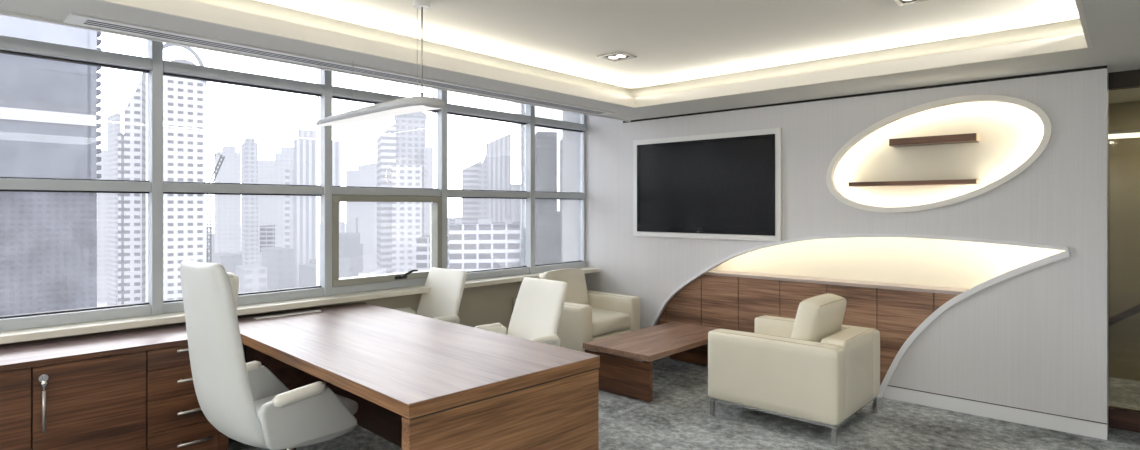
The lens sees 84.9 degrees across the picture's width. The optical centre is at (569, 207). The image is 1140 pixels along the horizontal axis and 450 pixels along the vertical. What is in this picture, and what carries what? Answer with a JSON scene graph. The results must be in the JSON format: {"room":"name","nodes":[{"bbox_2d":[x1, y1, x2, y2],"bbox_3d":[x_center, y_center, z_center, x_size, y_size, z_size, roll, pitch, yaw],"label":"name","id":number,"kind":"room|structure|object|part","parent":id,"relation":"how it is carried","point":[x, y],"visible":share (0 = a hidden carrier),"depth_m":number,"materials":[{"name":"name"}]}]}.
{"room":"office","nodes":[
{"label":"office","id":0,"kind":"room"},
{"bbox_2d":[0,274,584,356],"bbox_3d":[-2.732,1.105,3.882,0.143,0.790,8.513,0,0,42],"label":"wall","id":1,"kind":"structure","parent":0,"point":[488,304],"depth_m":5.85,"materials":[{"name":"paint"}]},
{"bbox_2d":[0,35,162,331],"bbox_3d":[-2.966,-0.306,3.536,0.140,1.948,1.103,0,0,42],"label":"window","id":2,"kind":"structure","parent":1,"relation":"in","point":[152,64],"depth_m":3.77,"materials":[{"name":"silver metal"}]},
{"bbox_3d":[-2.988,0.636,3.515,0.115,0.064,1.042,0,0,42],"label":"rail","id":3,"kind":"part","parent":2,"relation":"part of","materials":[{"name":"silver metal"}]},
{"bbox_3d":[-2.617,-0.306,3.923,0.140,1.948,0.060,0,0,42],"label":"post","id":4,"kind":"part","parent":2,"relation":"part of","materials":[{"name":"silver metal"}]},
{"bbox_2d":[163,60,331,313],"bbox_3d":[-2.225,-0.306,4.359,0.140,1.948,1.110,0,0,42],"label":"window","id":5,"kind":"structure","parent":1,"relation":"in","point":[322,89],"depth_m":4.52,"materials":[{"name":"silver metal"}]},
{"bbox_3d":[-2.247,0.636,4.338,0.115,0.064,1.049,0,0,42],"label":"rail","id":6,"kind":"part","parent":5,"relation":"part of","materials":[{"name":"silver metal"}]},
{"bbox_3d":[-2.252,0.253,4.342,0.008,0.702,1.049,0,0,42],"label":"pane","id":7,"kind":"part","parent":5,"relation":"part of","materials":[{"name":"clear glass"}]},
{"bbox_3d":[-2.252,-0.508,4.342,0.008,0.696,1.049,0,0,42],"label":"pane","id":8,"kind":"part","parent":5,"relation":"part of","materials":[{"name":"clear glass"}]},
{"bbox_3d":[-1.873,-0.306,4.749,0.140,1.948,0.060,0,0,42],"label":"post","id":9,"kind":"part","parent":5,"relation":"part of","materials":[{"name":"silver metal"}]},
{"bbox_2d":[332,86,446,294],"bbox_3d":[-1.471,-0.306,5.149,0.202,1.948,1.071,0,0,42],"label":"window","id":10,"kind":"structure","parent":1,"relation":"in","point":[437,196],"depth_m":5.17,"materials":[{"name":"silver metal"}]},
{"bbox_3d":[-1.517,0.636,5.149,0.115,0.064,1.010,0,0,42],"label":"rail","id":11,"kind":"part","parent":10,"relation":"part of","materials":[{"name":"silver metal"}]},
{"bbox_3d":[-1.502,0.253,5.135,0.115,0.698,1.010,0,0,42],"label":"sash frame","id":12,"kind":"part","parent":10,"relation":"part of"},
{"bbox_3d":[-1.354,0.554,5.170,0.056,0.073,0.190,0,0,42],"label":"handle","id":13,"kind":"part","parent":10,"relation":"part of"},
{"bbox_3d":[-1.522,-0.508,5.153,0.008,0.696,1.010,0,0,42],"label":"pane","id":14,"kind":"part","parent":10,"relation":"part of","materials":[{"name":"clear glass"}]},
{"bbox_3d":[-1.156,-0.306,5.545,0.140,1.948,0.060,0,0,42],"label":"post","id":15,"kind":"part","parent":10,"relation":"part of","materials":[{"name":"silver metal"}]},
{"bbox_2d":[447,102,534,279],"bbox_3d":[-0.771,-0.306,5.973,0.140,1.948,1.088,0,0,42],"label":"window","id":16,"kind":"structure","parent":1,"relation":"in","point":[522,116],"depth_m":6.28,"materials":[{"name":"silver metal"}]},
{"bbox_3d":[-0.794,0.636,5.952,0.115,0.064,1.027,0,0,42],"label":"rail","id":17,"kind":"part","parent":16,"relation":"part of","materials":[{"name":"silver metal"}]},
{"bbox_3d":[-0.798,0.253,5.956,0.008,0.702,1.027,0,0,42],"label":"pane","id":18,"kind":"part","parent":16,"relation":"part of","materials":[{"name":"clear glass"}]},
{"bbox_3d":[-0.798,-1.077,5.956,0.008,0.306,1.027,0,0,42],"label":"pane","id":19,"kind":"part","parent":16,"relation":"part of","materials":[{"name":"clear glass"}]},
{"bbox_3d":[-0.798,-0.508,5.956,0.008,0.696,1.027,0,0,42],"label":"pane","id":20,"kind":"part","parent":16,"relation":"part of","materials":[{"name":"clear glass"}]},
{"bbox_3d":[-0.427,-0.306,6.355,0.140,1.948,0.060,0,0,42],"label":"post","id":21,"kind":"part","parent":16,"relation":"part of","materials":[{"name":"silver metal"}]},
{"bbox_2d":[535,106,586,272],"bbox_3d":[-0.124,-0.306,6.691,0.140,1.948,0.845,0,0,42],"label":"window","id":22,"kind":"structure","parent":1,"relation":"in","point":[560,136],"depth_m":6.72,"materials":[{"name":"glass"}]},
{"bbox_3d":[-0.142,-1.077,6.685,0.008,0.306,0.812,0,0,42],"label":"pane","id":23,"kind":"part","parent":22,"relation":"part of","materials":[{"name":"clear glass"}]},
{"bbox_3d":[-0.142,-0.508,6.685,0.008,0.696,0.812,0,0,42],"label":"pane","id":24,"kind":"part","parent":22,"relation":"part of","materials":[{"name":"clear glass"}]},
{"bbox_3d":[-0.142,0.253,6.685,0.008,0.702,0.812,0,0,42],"label":"pane","id":25,"kind":"part","parent":22,"relation":"part of","materials":[{"name":"clear glass"}]},
{"bbox_3d":[-0.137,0.636,6.681,0.115,0.064,0.812,0,0,42],"label":"rail","id":26,"kind":"part","parent":22,"relation":"part of","materials":[{"name":"silver metal"}]},
{"bbox_3d":[0.131,-0.306,7.009,0.095,1.948,0.032,0,0,42],"label":"post","id":27,"kind":"part","parent":22,"relation":"part of","materials":[{"name":"silver metal"}]},
{"bbox_2d":[0,0,1139,121],"bbox_3d":[0.774,-1.152,2.129,8.100,0.496,10.600,0,0,42],"label":"ceiling","id":28,"kind":"structure","parent":0,"point":[694,56],"depth_m":3.98,"materials":[{"name":"paint"}]},
{"bbox_2d":[63,13,614,114],"bbox_3d":[-1.031,-0.915,4.548,0.190,0.010,4.160,0,0,42],"label":"rail","id":29,"kind":"object","parent":28,"relation":"in","point":[72,18],"visible":0.97,"depth_m":3.78,"materials":[{"name":"metal"}]},
{"bbox_2d":[316,0,444,125],"bbox_3d":[-1.209,-0.832,3.780,1.345,0.597,0.184,0,0,42],"label":"pendant lamp","id":30,"kind":"object","parent":28,"relation":"hanging from","point":[401,106],"visible":1,"depth_m":3.46,"materials":[{"name":"metal"}]},
{"bbox_2d":[319,105,440,125],"bbox_3d":[-1.203,-0.552,3.775,1.240,0.037,0.147,0,0,42],"label":"diffuser","id":31,"kind":"object","parent":30,"relation":"attached to","point":[375,111],"depth_m":3.67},
{"bbox_3d":[-0.846,-0.868,3.454,0.004,0.524,0.004,0,0,42],"label":"power cord","id":32,"kind":"part","parent":30,"relation":"part of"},
{"bbox_3d":[-0.813,-0.865,3.424,0.008,0.530,0.008,0,0,20],"label":"suspension rod","id":33,"kind":"part","parent":30,"relation":"part of","materials":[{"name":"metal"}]},
{"bbox_2d":[597,51,636,61],"bbox_3d":[0.351,-1.124,4.649,0.210,0.017,0.210,0,0,42],"label":"recessed light","id":34,"kind":"object","parent":28,"relation":"in","point":[615,56],"visible":1,"depth_m":4.63,"materials":[{"name":"metal"}]},
{"bbox_3d":[1.134,-1.180,1.805,7.130,0.100,10.600,0,0,42],"label":"tray panel","id":35,"kind":"part","parent":28,"relation":"part of","materials":[{"name":"paint"}]},
{"bbox_2d":[893,0,926,5],"bbox_3d":[1.841,-1.124,3.321,0.210,0.017,0.210,0,0,42],"label":"recessed light","id":36,"kind":"object","parent":28,"relation":"in","point":[899,2],"visible":1,"depth_m":3.41,"materials":[{"name":"metal"}]},
{"bbox_2d":[1108,129,1139,138],"bbox_3d":[4.602,-0.735,4.737,1.400,0.370,0.040,0,0,42],"label":"lamp","id":37,"kind":"object","parent":28,"relation":"hanging from","point":[1123,133],"visible":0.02,"depth_m":4.92,"materials":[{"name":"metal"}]},
{"bbox_2d":[227,356,1139,449],"bbox_3d":[0.774,1.550,2.129,8.100,0.100,10.600,0,0,42],"label":"floor","id":38,"kind":"structure","parent":0,"point":[678,417],"depth_m":4.17,"materials":[{"name":"grey carpet"}]},
{"bbox_2d":[0,368,30,449],"bbox_3d":[-2.978,1.139,3.035,0.622,0.722,0.475,0,0,42],"label":"storage cabinet","id":39,"kind":"object","parent":38,"relation":"on","point":[15,385],"visible":0.97,"depth_m":2.99,"materials":[{"name":"brown wood"}]},
{"bbox_2d":[31,351,145,449],"bbox_3d":[-2.659,1.139,3.390,0.622,0.722,0.475,0,0,42],"label":"storage cabinet","id":40,"kind":"object","parent":38,"relation":"on","point":[99,403],"visible":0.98,"depth_m":3.21,"materials":[{"name":"brown wood"}]},
{"bbox_3d":[-2.578,0.999,3.051,0.035,0.202,0.015,0,0,42],"label":"handle","id":41,"kind":"part","parent":40,"relation":"part of","materials":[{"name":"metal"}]},
{"bbox_2d":[0,322,187,371],"bbox_3d":[-3.683,0.760,2.273,0.596,0.030,4.449,0,0,42],"label":"countertop","id":42,"kind":"structure","parent":40,"relation":"on","point":[14,356],"depth_m":3.37,"materials":[{"name":"brown wood"}]},
{"bbox_2d":[146,345,228,449],"bbox_3d":[-2.363,1.139,3.722,0.618,0.722,0.411,0,0,42],"label":"drawer unit","id":43,"kind":"object","parent":38,"relation":"on","point":[175,419],"visible":0.42,"depth_m":3.48,"materials":[{"name":"brown wood"}]},
{"bbox_3d":[-2.187,0.836,3.528,0.022,0.110,0.354,0,0,42],"label":"drawer","id":44,"kind":"part","parent":43,"relation":"part of","materials":[{"name":"brown wood"}]},
{"bbox_3d":[-2.187,0.973,3.528,0.022,0.160,0.354,0,0,42],"label":"drawer","id":45,"kind":"part","parent":43,"relation":"part of","materials":[{"name":"brown wood"}]},
{"bbox_3d":[-2.187,1.145,3.528,0.022,0.179,0.354,0,0,42],"label":"drawer","id":46,"kind":"part","parent":43,"relation":"part of","materials":[{"name":"brown wood"}]},
{"bbox_3d":[-2.187,1.333,3.528,0.022,0.189,0.354,0,0,42],"label":"drawer","id":47,"kind":"part","parent":43,"relation":"part of","materials":[{"name":"brown wood"}]},
{"bbox_3d":[-2.134,0.800,3.543,0.038,0.014,0.180,0,0,42],"label":"handle","id":48,"kind":"part","parent":43,"relation":"part of","materials":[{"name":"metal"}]},
{"bbox_3d":[-2.134,0.970,3.543,0.038,0.014,0.180,0,0,42],"label":"handle","id":49,"kind":"part","parent":43,"relation":"part of","materials":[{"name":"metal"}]},
{"bbox_3d":[-2.134,1.150,3.543,0.038,0.014,0.180,0,0,42],"label":"handle","id":50,"kind":"part","parent":43,"relation":"part of","materials":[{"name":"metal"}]},
{"bbox_3d":[-2.134,1.330,3.543,0.038,0.014,0.180,0,0,42],"label":"handle","id":51,"kind":"part","parent":43,"relation":"part of","materials":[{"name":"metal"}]},
{"bbox_3d":[-2.049,1.105,3.680,0.022,0.649,0.053,0,0,42],"label":"lock panel","id":52,"kind":"part","parent":43,"relation":"part of","materials":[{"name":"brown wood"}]},
{"bbox_2d":[180,259,357,449],"bbox_3d":[-1.463,0.871,3.106,0.707,1.257,0.789,0,0,38],"label":"chair","id":53,"kind":"object","parent":38,"relation":"on","point":[247,403],"visible":1,"depth_m":2.80,"materials":[{"name":"white leather"}]},
{"bbox_3d":[-1.685,0.973,3.304,0.058,0.254,0.491,0,0,38],"label":"armrest","id":54,"kind":"part","parent":53,"relation":"part of","materials":[{"name":"white leather"}]},
{"bbox_3d":[-1.416,1.038,3.166,0.507,0.116,0.528,0,0,38],"label":"seat","id":55,"kind":"part","parent":53,"relation":"part of","materials":[{"name":"white leather"}]},
{"bbox_3d":[-1.216,0.973,2.937,0.058,0.254,0.491,0,0,38],"label":"armrest","id":56,"kind":"part","parent":53,"relation":"part of","materials":[{"name":"white leather"}]},
{"bbox_2d":[238,302,599,449],"bbox_3d":[-1.119,1.121,3.617,2.501,0.757,1.080,0,0,45],"label":"executive desk","id":57,"kind":"object","parent":38,"relation":"on","point":[416,382],"visible":0.84,"depth_m":3.00,"materials":[{"name":"brown wood"}]},
{"bbox_2d":[254,310,320,318],"bbox_3d":[-1.946,0.739,4.309,0.056,0.007,0.440,0,0,44],"label":"flap","id":58,"kind":"object","parent":57,"relation":"on","point":[312,311],"visible":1,"depth_m":4.28,"materials":[{"name":"white paint"}]},
{"bbox_3d":[-1.065,1.090,3.694,2.408,0.580,0.025,0,0,45],"label":"modesty panel","id":59,"kind":"part","parent":57,"relation":"part of","materials":[{"name":"brown wood"}]},
{"bbox_3d":[-0.253,1.154,2.760,0.058,0.692,1.068,0,0,45],"label":"panel","id":60,"kind":"part","parent":57,"relation":"part of","materials":[{"name":"brown wood"}]},
{"bbox_2d":[394,268,466,323],"bbox_3d":[-1.200,1.005,4.949,0.648,0.990,0.652,0,0,39],"label":"chair","id":61,"kind":"object","parent":38,"relation":"on","point":[443,301],"visible":0.37,"depth_m":5.09,"materials":[{"name":"beige leather"}]},
{"bbox_2d":[475,277,567,345],"bbox_3d":[-0.392,1.005,4.221,0.652,0.990,0.648,0,0,-45],"label":"chair","id":62,"kind":"object","parent":38,"relation":"on","point":[537,311],"visible":0.43,"depth_m":4.35,"materials":[{"name":"beige leather"}]},
{"bbox_3d":[-0.604,0.968,4.396,0.397,0.224,0.056,0,0,-45],"label":"armrest","id":63,"kind":"part","parent":62,"relation":"part of","materials":[{"name":"beige leather"}]},
{"bbox_2d":[513,268,639,351],"bbox_3d":[0.074,1.061,6.177,0.940,0.877,0.912,0,0,42],"label":"leather armchair","id":64,"kind":"object","parent":38,"relation":"on","point":[587,315],"visible":0.51,"depth_m":6.04,"materials":[{"name":"beige leather"}]},
{"bbox_3d":[-0.181,1.130,5.904,0.924,0.492,0.164,0,0,42],"label":"armrest","id":65,"kind":"part","parent":64,"relation":"part of","materials":[{"name":"beige leather"}]},
{"bbox_2d":[538,268,588,304],"bbox_3d":[-0.059,0.837,6.297,0.230,0.428,0.605,0,0,42],"label":"cushion","id":66,"kind":"object","parent":64,"relation":"on","point":[577,292],"depth_m":6.28,"materials":[{"name":"beige leather"}]},
{"bbox_2d":[592,308,629,336],"bbox_3d":[0.133,1.110,6.124,0.781,0.191,0.617,0,0,42],"label":"seat cushion","id":67,"kind":"object","parent":64,"relation":"on","point":[606,322],"depth_m":5.91,"materials":[{"name":"beige leather"}]},
{"bbox_3d":[0.133,1.282,6.125,0.736,0.180,0.588,0,0,42],"label":"seat","id":68,"kind":"part","parent":64,"relation":"part of","materials":[{"name":"beige leather"}]},
{"bbox_3d":[0.320,1.130,6.460,0.924,0.492,0.164,0,0,42],"label":"armrest","id":69,"kind":"part","parent":64,"relation":"part of","materials":[{"name":"beige leather"}]},
{"bbox_2d":[583,321,722,401],"bbox_3d":[0.815,1.315,5.466,0.676,0.370,1.355,0,0,43],"label":"coffee table","id":70,"kind":"object","parent":38,"relation":"on","point":[626,368],"visible":0.73,"depth_m":5.08,"materials":[{"name":"brown wood"}]},
{"bbox_3d":[0.379,1.338,4.998,0.664,0.300,0.045,0,0,43],"label":"panel","id":71,"kind":"part","parent":70,"relation":"part of","materials":[{"name":"brown wood"}]},
{"bbox_3d":[1.242,1.338,5.923,0.664,0.300,0.045,0,0,43],"label":"panel","id":72,"kind":"part","parent":70,"relation":"part of","materials":[{"name":"brown wood"}]},
{"bbox_2d":[708,293,879,446],"bbox_3d":[1.624,1.061,4.529,0.940,0.877,0.912,0,0,42],"label":"leather armchair","id":73,"kind":"object","parent":38,"relation":"on","point":[813,367],"visible":1,"depth_m":4.19,"materials":[{"name":"beige leather"}]},
{"bbox_3d":[1.029,1.444,4.497,0.028,0.112,0.028,0,0,42],"label":"leg","id":74,"kind":"part","parent":73,"relation":"part of","materials":[{"name":"silver metal"}]},
{"bbox_3d":[1.379,1.130,4.246,0.924,0.492,0.164,0,0,42],"label":"armrest","id":75,"kind":"part","parent":73,"relation":"part of","materials":[{"name":"beige leather"}]},
{"bbox_3d":[1.629,1.380,4.524,0.880,0.016,0.868,0,0,42],"label":"rail","id":76,"kind":"part","parent":73,"relation":"part of","materials":[{"name":"leather"}]},
{"bbox_3d":[1.879,1.130,4.802,0.924,0.492,0.164,0,0,42],"label":"armrest","id":77,"kind":"part","parent":73,"relation":"part of","materials":[{"name":"beige leather"}]},
{"bbox_2d":[791,294,846,341],"bbox_3d":[1.758,0.837,4.408,0.230,0.428,0.605,0,0,42],"label":"cushion","id":78,"kind":"object","parent":73,"relation":"on","point":[819,317],"depth_m":4.22,"materials":[{"name":"beige leather"}]},
{"bbox_3d":[1.665,1.444,3.924,0.028,0.112,0.028,0,0,42],"label":"leg","id":79,"kind":"part","parent":73,"relation":"part of","materials":[{"name":"silver metal"}]},
{"bbox_3d":[2.229,1.444,4.551,0.028,0.112,0.028,0,0,42],"label":"leg","id":80,"kind":"part","parent":73,"relation":"part of","materials":[{"name":"silver metal"}]},
{"bbox_2d":[585,68,1107,435],"bbox_3d":[1.788,0.100,5.733,4.785,2.800,0.286,0,0,42],"label":"wall","id":81,"kind":"structure","parent":0,"point":[1036,339],"depth_m":4.70,"materials":[{"name":"white paint"}]},
{"bbox_2d":[633,128,781,241],"bbox_3d":[1.259,-0.200,5.990,1.590,1.000,0.041,0,0,42],"label":"television","id":82,"kind":"object","parent":81,"relation":"attached to","point":[727,185],"visible":1,"depth_m":5.90,"materials":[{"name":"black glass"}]},
{"bbox_2d":[657,270,968,384],"bbox_3d":[1.980,1.060,5.568,3.070,0.880,0.234,0,0,42],"label":"cladding","id":83,"kind":"object","parent":81,"relation":"attached to","point":[732,300],"visible":0.49,"depth_m":5.44,"materials":[{"name":"brown wood"}]},
{"bbox_2d":[650,234,1069,397],"bbox_3d":[2.048,0.858,5.296,3.446,1.306,0.045,0,0,42],"label":"trim","id":84,"kind":"structure","parent":81,"relation":"attached to","point":[945,306],"depth_m":4.70,"materials":[{"name":"white paint"}]},
{"bbox_2d":[623,65,1106,122],"bbox_3d":[2.028,-0.910,5.349,3.915,0.020,0.024,0,0,42],"label":"trim","id":85,"kind":"structure","parent":81,"relation":"attached to","point":[1105,66],"depth_m":4.87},
{"bbox_2d":[849,179,979,186],"bbox_3d":[2.664,-0.189,4.866,0.891,0.034,0.149,0,0,42],"label":"wall shelf","id":86,"kind":"object","parent":81,"relation":"attached to","point":[961,181],"visible":1,"depth_m":4.78,"materials":[{"name":"brown wood"}]},
{"bbox_2d":[889,133,979,146],"bbox_3d":[2.778,-0.512,4.763,0.584,0.055,0.149,0,0,42],"label":"wall shelf","id":87,"kind":"object","parent":81,"relation":"attached to","point":[971,137],"visible":1,"depth_m":4.71,"materials":[{"name":"brown wood"}]},
{"bbox_2d":[826,95,1051,212],"bbox_3d":[2.708,-0.386,4.714,1.490,0.851,0.070,0,0,42],"label":"trim","id":88,"kind":"structure","parent":81,"relation":"attached to","point":[1042,115],"depth_m":4.63,"materials":[{"name":"paint"}]},
{"bbox_2d":[883,385,1106,439],"bbox_3d":[2.971,1.451,4.467,1.336,0.098,0.012,0,0,42],"label":"baseboard","id":89,"kind":"structure","parent":81,"relation":"attached to","point":[1042,420],"depth_m":4.39,"materials":[{"name":"white paint"}]},
{"bbox_3d":[3.569,0.300,4.150,0.020,2.400,0.256,0,0,42],"label":"panel","id":90,"kind":"part","parent":81,"relation":"part of","materials":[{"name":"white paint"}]},
{"bbox_2d":[1108,69,1139,432],"bbox_3d":[4.865,0.290,3.236,3.500,2.420,0.080,0,0,42],"label":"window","id":91,"kind":"structure","parent":81,"relation":"in","point":[1121,418],"depth_m":4.21,"materials":[{"name":"brown wood"}]},
{"bbox_3d":[4.865,1.435,3.236,3.500,0.130,0.080,0,0,42],"label":"rail","id":92,"kind":"part","parent":91,"relation":"part of","materials":[{"name":"brown wood"}]},
{"bbox_2d":[1108,101,1139,380],"bbox_3d":[5.885,0.050,4.592,3.800,2.900,0.100,0,0,42],"label":"wall","id":93,"kind":"structure","parent":0,"point":[1123,153],"depth_m":5.45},
{"bbox_2d":[1108,304,1139,326],"bbox_3d":[5.084,0.665,5.160,1.185,0.879,0.132,0,0,42],"label":"handrail","id":94,"kind":"object","parent":93,"relation":"attached to","point":[1134,310],"visible":0.74,"depth_m":5.37,"materials":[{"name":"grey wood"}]},
{"bbox_3d":[-5.222,-0.300,1.075,0.200,2.000,1.009,0,0,42],"label":"wall","id":95,"kind":"structure","parent":0,"visible":0},
{"bbox_2d":[0,267,598,343],"bbox_3d":[-2.623,0.688,3.783,0.272,0.040,8.512,0,0,42],"label":"windowsill","id":96,"kind":"structure","parent":95,"relation":"attached to","point":[30,334],"depth_m":4.12,"materials":[{"name":"stone"}]},
{"label":"outside","id":97,"kind":"structure","parent":0,"visible":0},
{"bbox_2d":[97,224,345,306],"bbox_3d":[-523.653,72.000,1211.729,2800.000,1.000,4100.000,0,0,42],"label":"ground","id":98,"kind":"structure","parent":97,"point":[99,304],"depth_m":1255.07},
{"bbox_2d":[0,15,100,315],"bbox_3d":[-180.998,-8.500,127.471,40.400,160.000,131.000,0,0,42],"label":"office building","id":99,"kind":"structure","parent":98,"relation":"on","point":[49,109],"depth_m":154.88,"materials":[{"name":"glass"}]},
{"bbox_2d":[97,150,106,302],"bbox_3d":[-360.196,14.061,480.004,25.811,114.879,11.331,0,0,42],"label":"office tower","id":100,"kind":"structure","parent":98,"relation":"on","point":[101,197],"depth_m":470.03,"materials":[{"name":"concrete"}]},
{"bbox_2d":[107,113,120,305],"bbox_3d":[-314.803,3.896,430.092,25.017,135.208,3.192,0,0,42],"label":"office tower","id":101,"kind":"structure","parent":98,"relation":"on","point":[114,120],"depth_m":426.71,"materials":[{"name":"concrete"}]},
{"bbox_2d":[118,43,206,304],"bbox_3d":[-168.663,1.968,257.738,36.049,139.064,29.426,0,0,42],"label":"apartment tower","id":102,"kind":"structure","parent":98,"relation":"on","point":[183,98],"depth_m":250.85,"materials":[{"name":"concrete"}]},
{"bbox_2d":[208,234,214,252],"bbox_3d":[-363.242,49.565,645.191,20.463,43.869,14.820,0,0,42],"label":"building","id":103,"kind":"structure","parent":98,"relation":"on","point":[213,235],"depth_m":639.48,"materials":[{"name":"grey"}]},
{"bbox_2d":[206,153,224,262],"bbox_3d":[-170.708,22.611,300.004,7.025,97.928,6.392,0,0,42],"label":"tower crane","id":104,"kind":"object","parent":98,"relation":"on","point":[222,158],"visible":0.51,"depth_m":299.86,"materials":[{"name":"metal"}]},
{"bbox_2d":[208,252,241,273],"bbox_3d":[-184.850,48.170,333.004,22.152,46.660,10.376,0,0,42],"label":"building","id":105,"kind":"structure","parent":98,"relation":"on","point":[229,261],"depth_m":326.14,"materials":[{"name":"concrete"}]},
{"bbox_2d":[215,146,240,252],"bbox_3d":[-293.105,9.837,533.151,33.096,123.326,23.361,0,0,42],"label":"office tower","id":106,"kind":"structure","parent":98,"relation":"on","point":[227,207],"depth_m":521.16,"materials":[{"name":"concrete"}]},
{"bbox_2d":[235,252,260,265],"bbox_3d":[-254.927,53.740,493.658,26.258,35.520,25.994,0,0,42],"label":"building","id":107,"kind":"structure","parent":98,"relation":"on","point":[259,253],"depth_m":487.68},
{"bbox_2d":[241,138,257,264],"bbox_3d":[-237.451,10.371,461.566,27.280,122.258,14.827,0,0,42],"label":"office tower","id":108,"kind":"structure","parent":98,"relation":"on","point":[249,148],"depth_m":451.36,"materials":[{"name":"concrete"}]},
{"bbox_2d":[244,138,254,141],"bbox_3d":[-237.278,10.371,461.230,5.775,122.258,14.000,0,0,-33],"label":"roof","id":109,"kind":"object","parent":108,"relation":"on","point":[246,139],"depth_m":455.68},
{"bbox_2d":[236,264,266,292],"bbox_3d":[-132.020,48.001,257.810,20.807,46.999,11.475,0,0,42],"label":"building","id":110,"kind":"structure","parent":98,"relation":"on","point":[252,278],"depth_m":250.79,"materials":[{"name":"concrete"}]},
{"bbox_2d":[258,160,274,251],"bbox_3d":[-299.359,12.877,613.488,34.299,117.246,27.283,0,0,42],"label":"office tower","id":111,"kind":"structure","parent":98,"relation":"on","point":[266,168],"depth_m":599.86,"materials":[{"name":"concrete"}]},
{"bbox_2d":[260,225,274,251],"bbox_3d":[-278.134,44.138,583.836,30.764,54.724,28.974,0,0,42],"label":"building","id":112,"kind":"structure","parent":98,"relation":"on","point":[267,232],"depth_m":569.88,"materials":[{"name":"concrete"}]},
{"bbox_2d":[261,247,293,290],"bbox_3d":[-150.233,46.126,319.740,22.034,50.748,8.889,0,0,42],"label":"building","id":113,"kind":"structure","parent":98,"relation":"on","point":[278,261],"depth_m":313.18,"materials":[{"name":"concrete"}]},
{"bbox_2d":[275,147,293,246],"bbox_3d":[-244.134,10.210,532.734,31.422,122.580,24.343,0,0,42],"label":"office tower","id":114,"kind":"structure","parent":98,"relation":"on","point":[284,160],"depth_m":519.00,"materials":[{"name":"concrete"}]},
{"bbox_2d":[299,263,315,286],"bbox_3d":[-109.107,48.029,264.478,20.616,46.941,7.215,0,0,42],"label":"building","id":115,"kind":"structure","parent":98,"relation":"on","point":[307,272],"depth_m":263.28,"materials":[{"name":"concrete"}]},
{"bbox_2d":[309,259,315,263],"bbox_3d":[-124.595,49.344,323.280,23.863,44.311,23.896,0,0,42],"label":"building","id":116,"kind":"structure","parent":98,"relation":"on","point":[312,261],"depth_m":319.59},
{"bbox_2d":[285,129,340,287],"bbox_3d":[-144.289,14.478,352.959,37.375,114.044,37.046,0,0,42],"label":"office tower","id":117,"kind":"structure","parent":98,"relation":"on","point":[300,211],"depth_m":337.89,"materials":[{"name":"concrete"}]},
{"bbox_3d":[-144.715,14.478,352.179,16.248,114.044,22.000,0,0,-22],"label":"crown","id":118,"kind":"part","parent":117,"relation":"part of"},
{"bbox_2d":[341,222,344,232],"bbox_3d":[-380.929,47.233,1010.241,26.389,48.535,26.862,0,0,42],"label":"building","id":119,"kind":"structure","parent":98,"relation":"on","point":[342,223],"depth_m":1006.78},
{"bbox_2d":[339,233,359,277],"bbox_3d":[-108.000,42.002,298.260,22.190,58.996,22.788,0,0,42],"label":"building","id":120,"kind":"structure","parent":98,"relation":"on","point":[349,243],"depth_m":293.78,"materials":[{"name":"concrete"}]},
{"bbox_2d":[346,170,357,232],"bbox_3d":[-227.334,16.488,654.177,33.301,110.023,27.219,0,0,42],"label":"office tower","id":121,"kind":"structure","parent":98,"relation":"on","point":[351,175],"depth_m":639.32,"materials":[{"name":"concrete"}]},
{"bbox_2d":[356,217,357,232],"bbox_3d":[-197.607,40.503,611.740,21.257,61.994,21.177,0,0,42],"label":"building","id":122,"kind":"structure","parent":98,"relation":"on","point":[356,217],"depth_m":610.94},
{"bbox_2d":[360,244,362,272],"bbox_3d":[-171.922,50.027,476.378,30.457,42.946,30.577,0,0,42],"label":"building","id":123,"kind":"structure","parent":98,"relation":"on","point":[361,245],"depth_m":482.94,"materials":[{"name":"concrete"}]},
{"bbox_2d":[358,162,376,271],"bbox_3d":[-186.202,15.301,574.276,34.531,112.399,29.820,0,0,42],"label":"office tower","id":124,"kind":"structure","parent":98,"relation":"on","point":[367,173],"depth_m":560.08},
{"bbox_2d":[358,268,385,275],"bbox_3d":[-80.947,48.656,255.842,17.675,45.687,19.413,0,0,42],"label":"building","id":125,"kind":"structure","parent":98,"relation":"on","point":[376,271],"depth_m":254.06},
{"bbox_2d":[377,111,432,273],"bbox_3d":[-95.677,7.321,364.474,44.633,128.357,36.569,0,0,42],"label":"office tower","id":126,"kind":"structure","parent":98,"relation":"on","point":[404,160],"depth_m":350.23,"materials":[{"name":"concrete"}]},
{"bbox_2d":[416,235,448,270],"bbox_3d":[-68.964,43.118,316.199,26.786,56.764,26.593,0,0,42],"label":"building","id":127,"kind":"structure","parent":98,"relation":"on","point":[423,242],"depth_m":303.84,"materials":[{"name":"concrete"}]},
{"bbox_2d":[447,217,454,234],"bbox_3d":[-195.130,43.834,1049.791,32.278,55.332,32.262,0,0,42],"label":"building","id":128,"kind":"structure","parent":98,"relation":"on","point":[448,218],"depth_m":1037.72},
{"bbox_2d":[462,160,481,221],"bbox_3d":[-67.933,19.739,431.860,27.029,103.523,25.465,0,0,42],"label":"office tower","id":129,"kind":"structure","parent":98,"relation":"on","point":[469,174],"depth_m":419.89,"materials":[{"name":"concrete"}]},
{"bbox_2d":[449,215,518,270],"bbox_3d":[-36.179,37.351,274.875,44.091,68.298,44.689,0,0,42],"label":"building","id":130,"kind":"structure","parent":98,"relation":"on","point":[484,244],"depth_m":259.83,"materials":[{"name":"concrete"}]},
{"bbox_2d":[478,133,510,221],"bbox_3d":[-48.863,11.833,411.284,30.044,119.333,33.568,0,0,42],"label":"office tower","id":131,"kind":"structure","parent":98,"relation":"on","point":[494,173],"depth_m":399.88,"materials":[{"name":"concrete"}]},
{"bbox_2d":[511,184,518,221],"bbox_3d":[-45.340,25.943,532.960,26.935,91.115,26.273,0,0,42],"label":"office tower","id":132,"kind":"structure","parent":98,"relation":"on","point":[514,187],"depth_m":519.89,"materials":[{"name":"concrete"}]}
]}

